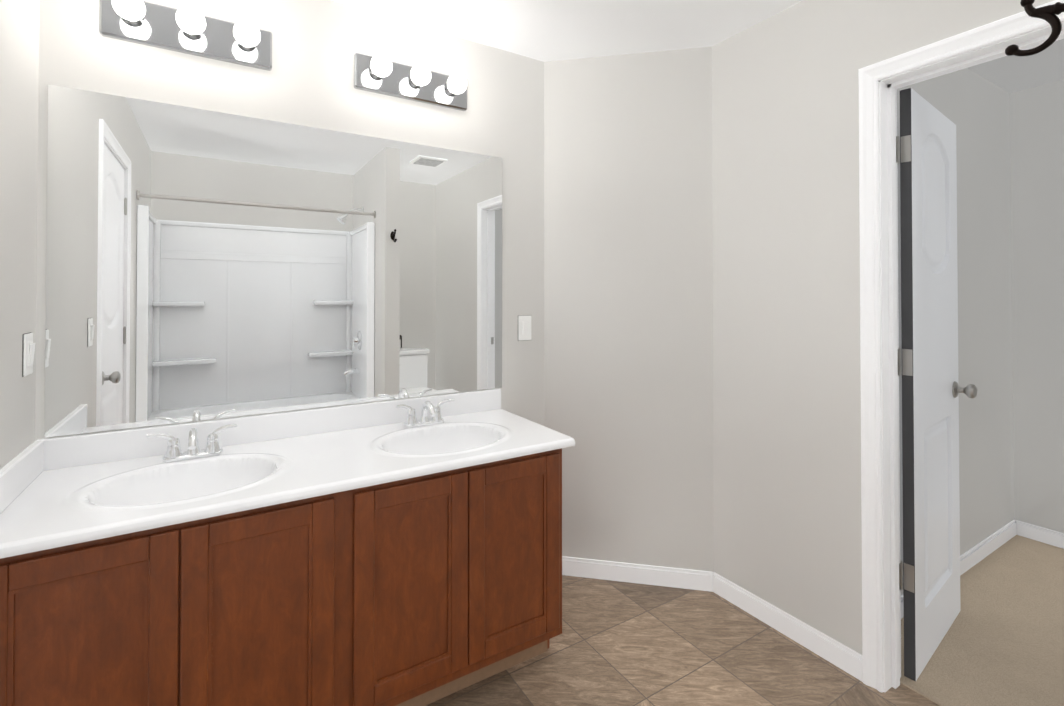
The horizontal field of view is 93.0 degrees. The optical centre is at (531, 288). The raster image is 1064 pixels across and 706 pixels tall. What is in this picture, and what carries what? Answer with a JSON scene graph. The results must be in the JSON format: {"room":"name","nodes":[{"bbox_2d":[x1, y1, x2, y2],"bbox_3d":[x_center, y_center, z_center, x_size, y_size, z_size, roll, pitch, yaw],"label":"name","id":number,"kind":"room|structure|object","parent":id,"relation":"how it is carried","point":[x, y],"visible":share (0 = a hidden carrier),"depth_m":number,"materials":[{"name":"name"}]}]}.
{"room":"bathroom","nodes":[
{"label":"bathroom","id":0,"kind":"room"},
{"bbox_2d":[0,0,39,468],"bbox_3d":[-0.709,0.103,0.170,0.115,2.440,3.015,0,-1,-32],"label":"wall","id":1,"kind":"structure","parent":0,"point":[19,61],"depth_m":1.34,"materials":[{"name":"grey paint"}]},
{"bbox_2d":[22,332,34,376],"bbox_3d":[-1.402,0.182,1.412,0.015,0.118,0.073,0,-1,-32],"label":"switch plate","id":2,"kind":"object","parent":1,"relation":"attached to","point":[28,347],"visible":1,"depth_m":1.40,"materials":[{"name":"white plastic"}]},
{"bbox_2d":[35,0,543,440],"bbox_3d":[-0.713,0.122,2.009,2.046,2.440,0.115,0,-1,-32],"label":"wall","id":3,"kind":"structure","parent":0,"point":[308,78],"depth_m":1.95,"materials":[{"name":"grey paint"}]},
{"bbox_2d":[99,0,271,70],"bbox_3d":[-1.097,-0.847,1.628,0.472,0.134,0.140,0,-1,-32],"label":"vanity light","id":4,"kind":"object","parent":3,"relation":"attached to","point":[190,30],"visible":1,"depth_m":1.64,"materials":[{"name":"silver metal"}]},
{"bbox_2d":[45,84,501,437],"bbox_3d":[-0.785,-0.080,1.893,1.525,1.042,0.006,0,-1,-32],"label":"vanity mirror","id":5,"kind":"object","parent":3,"relation":"attached to","point":[201,264],"visible":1,"depth_m":1.77,"materials":[{"name":"clear glass"}]},
{"bbox_2d":[354,53,466,110],"bbox_3d":[-0.456,-0.842,2.026,0.472,0.134,0.140,0,-1,-32],"label":"vanity light","id":6,"kind":"object","parent":3,"relation":"attached to","point":[384,74],"visible":1,"depth_m":2.03,"materials":[{"name":"silver metal"}]},
{"bbox_2d":[518,315,530,340],"bbox_3d":[-0.031,0.182,2.355,0.073,0.118,0.015,0,-1,-32],"label":"light switch","id":7,"kind":"object","parent":3,"relation":"attached to","point":[524,327],"visible":1,"depth_m":2.35,"materials":[{"name":"white plastic"}]},
{"bbox_2d":[544,46,713,571],"bbox_3d":[0.447,0.127,2.400,0.868,2.440,0.115,0,-1,11],"label":"wall","id":8,"kind":"structure","parent":0,"point":[628,320],"depth_m":2.34,"materials":[{"name":"grey paint"}]},
{"bbox_2d":[426,575,939,705],"bbox_3d":[0.258,1.360,0.824,2.630,0.060,3.300,0,-1,-32],"label":"floor","id":9,"kind":"structure","parent":0,"point":[616,643],"depth_m":1.80,"materials":[{"name":"tile"}]},
{"bbox_2d":[0,448,215,705],"bbox_3d":[-1.124,0.946,1.358,0.435,0.778,0.537,0,-1,-32],"label":"base cabinet","id":10,"kind":"object","parent":9,"relation":"on","point":[108,571],"depth_m":1.18,"materials":[{"name":"brown wood"}]},
{"bbox_2d":[216,436,359,705],"bbox_3d":[-0.842,0.948,1.533,0.466,0.778,0.537,0,-1,-32],"label":"base cabinet","id":11,"kind":"object","parent":9,"relation":"on","point":[288,511],"depth_m":1.36,"materials":[{"name":"brown wood"}]},
{"bbox_2d":[324,420,491,705],"bbox_3d":[-0.491,0.950,1.750,0.467,0.778,0.537,0,-1,-32],"label":"base cabinet","id":12,"kind":"object","parent":9,"relation":"on","point":[404,552],"depth_m":1.56,"materials":[{"name":"brown wood"}]},
{"bbox_2d":[432,412,571,675],"bbox_3d":[-0.210,0.952,1.925,0.433,0.778,0.537,0,-1,-32],"label":"base cabinet","id":13,"kind":"object","parent":9,"relation":"on","point":[527,460],"depth_m":1.75,"materials":[{"name":"brown wood"}]},
{"bbox_2d":[332,0,1063,92],"bbox_3d":[1.088,-1.153,1.366,4.685,0.103,3.400,0,-1,-32],"label":"ceiling","id":14,"kind":"structure","parent":0,"point":[548,30],"depth_m":2.10,"materials":[{"name":"white paint"}]},
{"bbox_2d":[712,0,1053,654],"bbox_3d":[1.460,0.115,1.332,0.115,2.440,2.474,0,-1,-32],"label":"wall","id":15,"kind":"structure","parent":0,"point":[786,343],"depth_m":1.94,"materials":[{"name":"grey paint"}]},
{"bbox_2d":[562,556,862,681],"bbox_3d":[0.304,1.289,0.854,2.340,0.082,2.900,0,-1,-32],"label":"baseboard","id":16,"kind":"structure","parent":15,"relation":"attached to","point":[831,650],"depth_m":2.18,"materials":[{"name":"white paint"}]},
{"bbox_2d":[858,0,1063,692],"bbox_3d":[1.383,0.288,1.453,0.149,2.098,0.745,0,-1,-32],"label":"door frame","id":17,"kind":"structure","parent":15,"relation":"attached to","point":[881,82],"depth_m":1.70,"materials":[{"name":"white paint"}]},
{"bbox_2d":[897,88,976,680],"bbox_3d":[1.510,0.323,1.950,0.623,2.022,0.175,0,-1,-32],"label":"closet door","id":18,"kind":"structure","parent":17,"relation":"attached to","point":[930,563],"depth_m":1.84,"materials":[{"name":"paint"}]},
{"bbox_2d":[897,68,1013,594],"bbox_3d":[1.937,0.127,2.408,1.830,2.440,0.100,0,-1,-32],"label":"wall","id":19,"kind":"structure","parent":0,"point":[973,107],"depth_m":2.56,"materials":[{"name":"paint"}]},
{"bbox_2d":[901,519,1018,618],"bbox_3d":[1.924,1.305,2.321,1.730,0.082,0.013,0,-1,-32],"label":"baseboard","id":20,"kind":"structure","parent":19,"relation":"attached to","point":[978,552],"depth_m":2.54,"materials":[{"name":"paint"}]},
{"bbox_2d":[900,535,1063,705],"bbox_3d":[2.382,1.366,1.700,1.905,0.066,1.850,0,-1,-32],"label":"floor","id":21,"kind":"structure","parent":0,"point":[1001,643],"depth_m":1.93,"materials":[{"name":"beige carpet"}]},
{"bbox_2d":[1010,80,1063,532],"bbox_3d":[3.107,0.124,2.163,0.100,2.440,1.750,0,-1,-32],"label":"wall","id":22,"kind":"structure","parent":0,"point":[1037,171],"depth_m":2.71,"materials":[{"name":"paint"}]},
{"bbox_2d":[1018,520,1063,548],"bbox_3d":[3.057,1.303,2.125,0.013,0.082,1.500,0,-1,-32],"label":"baseboard","id":23,"kind":"structure","parent":22,"relation":"attached to","point":[1051,537],"depth_m":2.68,"materials":[{"name":"paint"}]},
{"bbox_3d":[1.132,0.105,0.308,0.111,2.440,1.080,0,-1,-32],"label":"wall","id":24,"kind":"structure","parent":0,"visible":0},
{"bbox_2d":[1005,0,1063,55],"bbox_3d":[0.822,-0.431,0.813,0.035,0.100,0.093,0,-1,-32],"label":"robe hook","id":25,"kind":"object","parent":24,"relation":"attached to","point":[1048,15],"visible":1,"depth_m":0.81,"materials":[{"name":"black metal"}]}
]}

